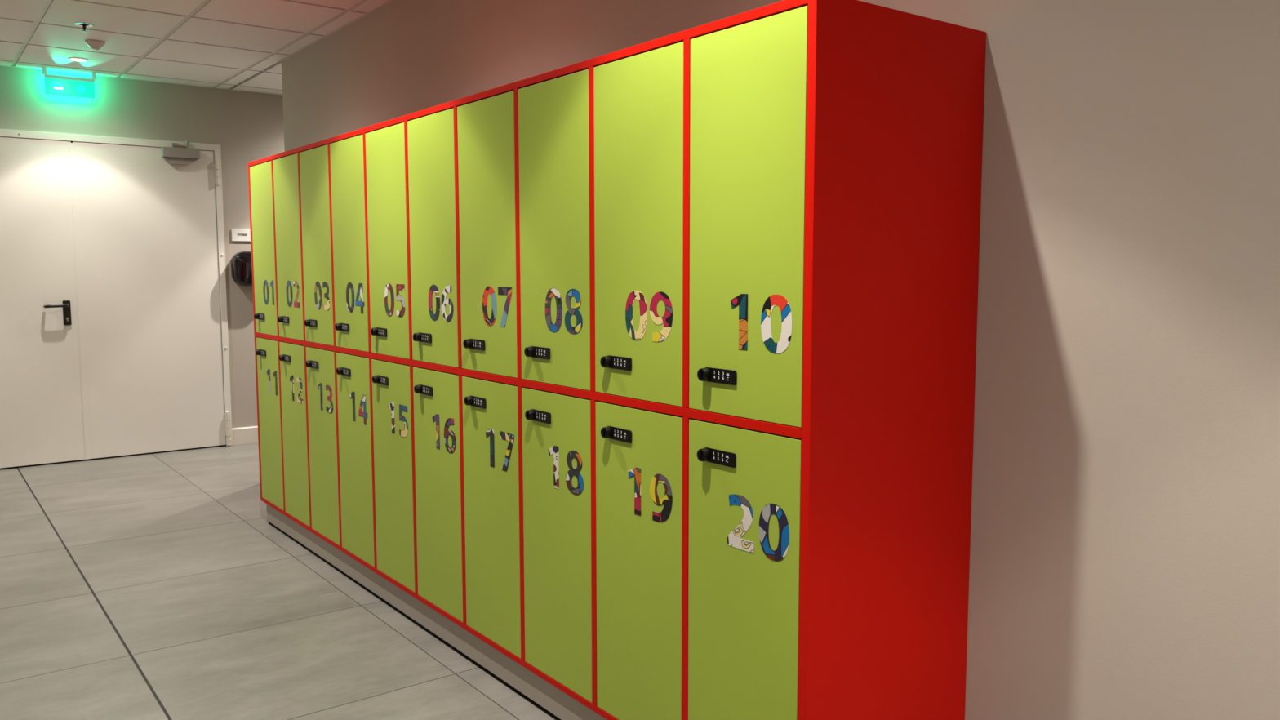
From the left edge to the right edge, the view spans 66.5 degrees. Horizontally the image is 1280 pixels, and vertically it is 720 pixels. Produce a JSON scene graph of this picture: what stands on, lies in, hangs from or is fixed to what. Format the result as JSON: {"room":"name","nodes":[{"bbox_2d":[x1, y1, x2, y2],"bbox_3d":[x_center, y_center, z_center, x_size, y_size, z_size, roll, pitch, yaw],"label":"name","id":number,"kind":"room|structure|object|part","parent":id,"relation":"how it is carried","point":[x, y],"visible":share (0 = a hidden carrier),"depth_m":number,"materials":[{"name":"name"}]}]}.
{"room":"locker room","nodes":[
{"label":"locker room","id":0,"kind":"room"},
{"bbox_2d":[0,66,284,440],"bbox_3d":[-3.692,-0.708,6.595,5.400,2.762,0.150,-4,7,-37],"label":"wall","id":1,"kind":"structure","parent":0,"point":[247,126],"depth_m":6.88,"materials":[{"name":"paint"}]},
{"bbox_2d":[0,128,232,469],"bbox_3d":[-3.707,-0.403,6.468,1.849,2.178,0.078,-4,7,-37],"label":"door","id":2,"kind":"structure","parent":1,"relation":"in","point":[112,331],"depth_m":6.59,"materials":[{"name":"white metal"}]},
{"bbox_3d":[-3.815,-0.352,6.379,0.143,0.024,0.059,-4,7,-37],"label":"lever","id":3,"kind":"part","parent":2,"relation":"part of","materials":[{"name":"black plastic"}]},
{"bbox_3d":[-3.786,-0.311,6.447,0.044,0.162,0.010,-4,7,-37],"label":"handle plate","id":4,"kind":"part","parent":2,"relation":"part of","materials":[{"name":"black plastic"}]},
{"bbox_3d":[-3.187,-1.498,6.770,0.107,0.056,0.032,-4,6,-33],"label":"closer arm","id":5,"kind":"part","parent":2,"relation":"part of","materials":[{"name":"silver metal"}]},
{"bbox_2d":[231,229,250,241],"bbox_3d":[-2.889,-0.906,7.086,0.146,0.087,0.010,-4,7,-37],"label":"room sign","id":6,"kind":"object","parent":1,"relation":"attached to","point":[237,235],"visible":0.94,"depth_m":7.08,"materials":[{"name":"white plastic"}]},
{"bbox_2d":[231,251,252,286],"bbox_3d":[-2.815,-0.664,7.109,0.286,0.250,0.099,-4,7,-37],"label":"wall dispenser","id":7,"kind":"object","parent":1,"relation":"attached to","point":[241,262],"visible":0.49,"depth_m":7.03,"materials":[{"name":"black plastic"}]},
{"bbox_2d":[231,426,257,445],"bbox_3d":[-2.298,0.514,7.666,1.731,0.125,0.014,-4,7,-37],"label":"baseboard","id":8,"kind":"structure","parent":1,"relation":"attached to","point":[244,435],"depth_m":7.20,"materials":[{"name":"beige"}]},
{"bbox_2d":[0,0,395,95],"bbox_3d":[-0.455,-1.548,2.228,5.300,0.121,10.768,-4,7,-37],"label":"ceiling","id":9,"kind":"structure","parent":0,"point":[219,44],"depth_m":5.36,"materials":[{"name":"white tile"}]},
{"bbox_2d":[41,66,96,98],"bbox_3d":[-3.672,-1.783,6.286,0.302,0.164,0.034,-4,7,-37],"label":"emergency exit sign","id":10,"kind":"object","parent":9,"relation":"hanging from","point":[57,85],"visible":1,"depth_m":6.28,"materials":[{"name":"green plastic"}]},
{"bbox_3d":[-3.672,-1.812,6.283,0.282,0.019,0.034,-4,7,-37],"label":"housing rail","id":11,"kind":"part","parent":10,"relation":"part of","materials":[{"name":"grey"}]},
{"bbox_3d":[-3.673,-1.752,6.290,0.278,0.102,0.006,-4,7,-37],"label":"lit panel","id":12,"kind":"part","parent":10,"relation":"part of","materials":[{"name":"teal plastic"}]},
{"bbox_2d":[67,57,88,62],"bbox_3d":[-3.431,-1.849,5.957,0.114,0.036,0.114,-4,7,-37],"label":"recessed light","id":13,"kind":"object","parent":9,"relation":"in","point":[77,60],"visible":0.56,"depth_m":5.98,"materials":[{"name":"white"}]},
{"bbox_2d":[75,22,93,31],"bbox_3d":[-2.908,-1.738,5.107,0.086,0.035,0.086,-4,7,-37],"label":"sprinkler","id":14,"kind":"object","parent":9,"relation":"attached to","point":[84,25],"visible":1,"depth_m":5.10,"materials":[{"name":"silver metal"}]},
{"bbox_2d":[84,39,105,50],"bbox_3d":[-3.063,-1.767,5.487,0.102,0.047,0.102,-4,7,-37],"label":"smoke detector","id":15,"kind":"object","parent":9,"relation":"attached to","point":[95,45],"visible":1,"depth_m":5.46,"materials":[{"name":"beige plastic"}]},
{"bbox_2d":[0,442,555,719],"bbox_3d":[-0.452,1.101,2.476,5.400,0.080,10.868,-4,7,-37],"label":"floor","id":16,"kind":"structure","parent":0,"point":[157,586],"depth_m":3.60,"materials":[{"name":"grey tile"}]},
{"bbox_2d":[247,0,986,719],"bbox_3d":[-0.594,0.048,3.585,0.570,1.811,3.774,-4,7,-37],"label":"lockers","id":17,"kind":"object","parent":16,"relation":"on","point":[638,380],"visible":1,"depth_m":2.29,"materials":[{"name":"red laminate"}]},
{"bbox_3d":[-1.719,-0.145,5.074,0.549,1.703,0.024,-4,7,-37],"label":"panel","id":18,"kind":"part","parent":17,"relation":"part of","materials":[{"name":"red laminate"}]},
{"bbox_3d":[-1.899,-0.216,4.831,0.019,0.030,0.030,-4,7,-37],"label":"lock knob","id":19,"kind":"part","parent":17,"relation":"part of","materials":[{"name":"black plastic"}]},
{"bbox_3d":[-1.899,-0.038,4.847,0.019,0.030,0.030,-4,7,-37],"label":"lock knob","id":20,"kind":"part","parent":17,"relation":"part of","materials":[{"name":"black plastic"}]},
{"bbox_3d":[-1.815,-0.534,4.725,0.018,0.817,0.350,-4,7,-37],"label":"locker door","id":21,"kind":"part","parent":17,"relation":"part of","materials":[{"name":"green laminate"}]},
{"bbox_3d":[-1.814,0.305,4.804,0.018,0.817,0.350,-4,7,-37],"label":"locker door","id":22,"kind":"part","parent":17,"relation":"part of","materials":[{"name":"green laminate"}]},
{"bbox_3d":[-1.673,-0.189,4.533,0.019,0.030,0.030,-4,7,-37],"label":"lock knob","id":23,"kind":"part","parent":17,"relation":"part of","materials":[{"name":"black plastic"}]},
{"bbox_3d":[-1.673,-0.010,4.550,0.019,0.030,0.030,-4,7,-37],"label":"lock knob","id":24,"kind":"part","parent":17,"relation":"part of","materials":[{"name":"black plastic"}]},
{"bbox_3d":[-1.589,-0.506,4.428,0.018,0.817,0.351,-4,7,-37],"label":"locker door","id":25,"kind":"part","parent":17,"relation":"part of","materials":[{"name":"green laminate"}]},
{"bbox_3d":[-1.588,0.333,4.506,0.018,0.817,0.351,-4,7,-37],"label":"locker door","id":26,"kind":"part","parent":17,"relation":"part of","materials":[{"name":"green laminate"}]},
{"bbox_3d":[-1.446,-0.161,4.236,0.019,0.030,0.030,-4,7,-37],"label":"lock knob","id":27,"kind":"part","parent":17,"relation":"part of","materials":[{"name":"black plastic"}]},
{"bbox_3d":[-1.446,0.018,4.252,0.019,0.030,0.030,-4,7,-37],"label":"lock knob","id":28,"kind":"part","parent":17,"relation":"part of","materials":[{"name":"black plastic"}]},
{"bbox_3d":[-1.362,-0.478,4.130,0.018,0.817,0.351,-4,7,-37],"label":"locker door","id":29,"kind":"part","parent":17,"relation":"part of","materials":[{"name":"green laminate"}]},
{"bbox_3d":[-1.361,0.361,4.209,0.018,0.817,0.351,-4,7,-37],"label":"locker door","id":30,"kind":"part","parent":17,"relation":"part of","materials":[{"name":"green laminate"}]},
{"bbox_3d":[-1.220,-0.134,3.938,0.019,0.030,0.030,-4,7,-37],"label":"lock knob","id":31,"kind":"part","parent":17,"relation":"part of","materials":[{"name":"black plastic"}]},
{"bbox_3d":[-1.220,0.045,3.955,0.019,0.030,0.030,-4,7,-37],"label":"lock knob","id":32,"kind":"part","parent":17,"relation":"part of","materials":[{"name":"black plastic"}]},
{"bbox_3d":[-1.136,-0.451,3.833,0.018,0.817,0.351,-4,7,-37],"label":"locker door","id":33,"kind":"part","parent":17,"relation":"part of","materials":[{"name":"green laminate"}]},
{"bbox_3d":[-1.135,0.388,3.911,0.018,0.817,0.351,-4,7,-37],"label":"locker door","id":34,"kind":"part","parent":17,"relation":"part of","materials":[{"name":"green laminate"}]},
{"bbox_3d":[-0.993,-0.106,3.640,0.019,0.030,0.030,-4,7,-37],"label":"lock knob","id":35,"kind":"part","parent":17,"relation":"part of","materials":[{"name":"black plastic"}]},
{"bbox_3d":[-0.993,0.073,3.657,0.019,0.030,0.030,-4,7,-37],"label":"lock knob","id":36,"kind":"part","parent":17,"relation":"part of","materials":[{"name":"black plastic"}]},
{"bbox_3d":[-0.909,-0.423,3.535,0.018,0.817,0.351,-4,7,-37],"label":"locker door","id":37,"kind":"part","parent":17,"relation":"part of","materials":[{"name":"green laminate"}]},
{"bbox_3d":[-0.908,0.416,3.614,0.018,0.817,0.351,-4,7,-37],"label":"locker door","id":38,"kind":"part","parent":17,"relation":"part of","materials":[{"name":"green laminate"}]},
{"bbox_3d":[-0.766,-0.078,3.343,0.019,0.030,0.030,-4,7,-37],"label":"lock knob","id":39,"kind":"part","parent":17,"relation":"part of","materials":[{"name":"black plastic"}]},
{"bbox_3d":[-0.766,0.101,3.360,0.019,0.030,0.030,-4,7,-37],"label":"lock knob","id":40,"kind":"part","parent":17,"relation":"part of","materials":[{"name":"black plastic"}]},
{"bbox_3d":[-0.682,-0.396,3.238,0.018,0.817,0.351,-4,7,-37],"label":"locker door","id":41,"kind":"part","parent":17,"relation":"part of","materials":[{"name":"green laminate"}]},
{"bbox_3d":[-0.681,0.443,3.316,0.018,0.817,0.351,-4,7,-37],"label":"locker door","id":42,"kind":"part","parent":17,"relation":"part of","materials":[{"name":"green laminate"}]},
{"bbox_3d":[-0.585,0.832,3.664,0.549,0.018,3.726,-4,7,-37],"label":"panel","id":43,"kind":"part","parent":17,"relation":"part of","materials":[{"name":"red laminate"}]},
{"bbox_3d":[-0.540,-0.051,3.046,0.019,0.030,0.030,-4,7,-37],"label":"lock knob","id":44,"kind":"part","parent":17,"relation":"part of","materials":[{"name":"black plastic"}]},
{"bbox_3d":[-0.540,0.128,3.062,0.019,0.030,0.030,-4,7,-37],"label":"lock knob","id":45,"kind":"part","parent":17,"relation":"part of","materials":[{"name":"black plastic"}]},
{"bbox_3d":[-0.456,-0.368,2.940,0.018,0.817,0.351,-4,7,-37],"label":"locker door","id":46,"kind":"part","parent":17,"relation":"part of","materials":[{"name":"green laminate"}]},
{"bbox_3d":[-0.455,0.471,3.019,0.018,0.817,0.351,-4,7,-37],"label":"locker door","id":47,"kind":"part","parent":17,"relation":"part of","materials":[{"name":"green laminate"}]},
{"bbox_3d":[-0.587,-0.845,3.507,0.549,0.019,3.726,-4,7,-37],"label":"panel","id":48,"kind":"part","parent":17,"relation":"part of","materials":[{"name":"red laminate"}]},
{"bbox_2d":[255,332,801,439],"bbox_3d":[-0.589,-0.006,3.584,0.540,0.021,3.726,-4,7,-37],"label":"shelf","id":49,"kind":"object","parent":17,"relation":"attached to","point":[753,424],"depth_m":2.62,"materials":[{"name":"red laminate"}]},
{"bbox_3d":[-0.313,-0.023,2.748,0.019,0.030,0.030,-4,7,-37],"label":"lock knob","id":50,"kind":"part","parent":17,"relation":"part of","materials":[{"name":"black plastic"}]},
{"bbox_3d":[-0.313,0.156,2.765,0.019,0.030,0.030,-4,7,-37],"label":"lock knob","id":51,"kind":"part","parent":17,"relation":"part of","materials":[{"name":"black plastic"}]},
{"bbox_3d":[-0.229,-0.340,2.643,0.018,0.817,0.351,-4,7,-37],"label":"locker door","id":52,"kind":"part","parent":17,"relation":"part of","materials":[{"name":"green laminate"}]},
{"bbox_3d":[-0.228,0.499,2.721,0.018,0.817,0.351,-4,7,-37],"label":"locker door","id":53,"kind":"part","parent":17,"relation":"part of","materials":[{"name":"green laminate"}]},
{"bbox_3d":[-0.087,0.005,2.450,0.019,0.030,0.030,-4,7,-37],"label":"lock knob","id":54,"kind":"part","parent":17,"relation":"part of","materials":[{"name":"black plastic"}]},
{"bbox_3d":[-0.086,0.183,2.467,0.019,0.030,0.030,-4,7,-37],"label":"lock knob","id":55,"kind":"part","parent":17,"relation":"part of","materials":[{"name":"black plastic"}]},
{"bbox_3d":[-0.003,-0.313,2.345,0.018,0.817,0.351,-4,7,-37],"label":"locker door","id":56,"kind":"part","parent":17,"relation":"part of","materials":[{"name":"green laminate"}]},
{"bbox_3d":[-0.002,0.526,2.424,0.018,0.817,0.351,-4,7,-37],"label":"locker door","id":57,"kind":"part","parent":17,"relation":"part of","materials":[{"name":"green laminate"}]},
{"bbox_3d":[0.140,0.211,2.170,0.019,0.030,0.030,-4,7,-37],"label":"lock knob","id":58,"kind":"part","parent":17,"relation":"part of","materials":[{"name":"black plastic"}]},
{"bbox_3d":[0.140,0.032,2.153,0.019,0.030,0.030,-4,7,-37],"label":"lock knob","id":59,"kind":"part","parent":17,"relation":"part of","materials":[{"name":"black plastic"}]},
{"bbox_3d":[0.224,0.554,2.128,0.018,0.817,0.347,-4,7,-37],"label":"locker door","id":60,"kind":"part","parent":17,"relation":"part of","materials":[{"name":"green laminate"}]},
{"bbox_3d":[0.223,-0.285,2.049,0.018,0.817,0.347,-4,7,-37],"label":"locker door","id":61,"kind":"part","parent":17,"relation":"part of","materials":[{"name":"green laminate"}]},
{"bbox_3d":[0.547,0.132,2.098,0.549,1.703,0.024,-4,7,-37],"label":"panel","id":62,"kind":"part","parent":17,"relation":"part of","materials":[{"name":"red laminate"}]},
{"bbox_2d":[281,0,1279,719],"bbox_3d":[0.726,-0.320,2.401,0.150,2.762,9.534,-4,7,-37],"label":"wall","id":63,"kind":"structure","parent":0,"point":[1125,545],"depth_m":2.01,"materials":[{"name":"paint"}]}
]}

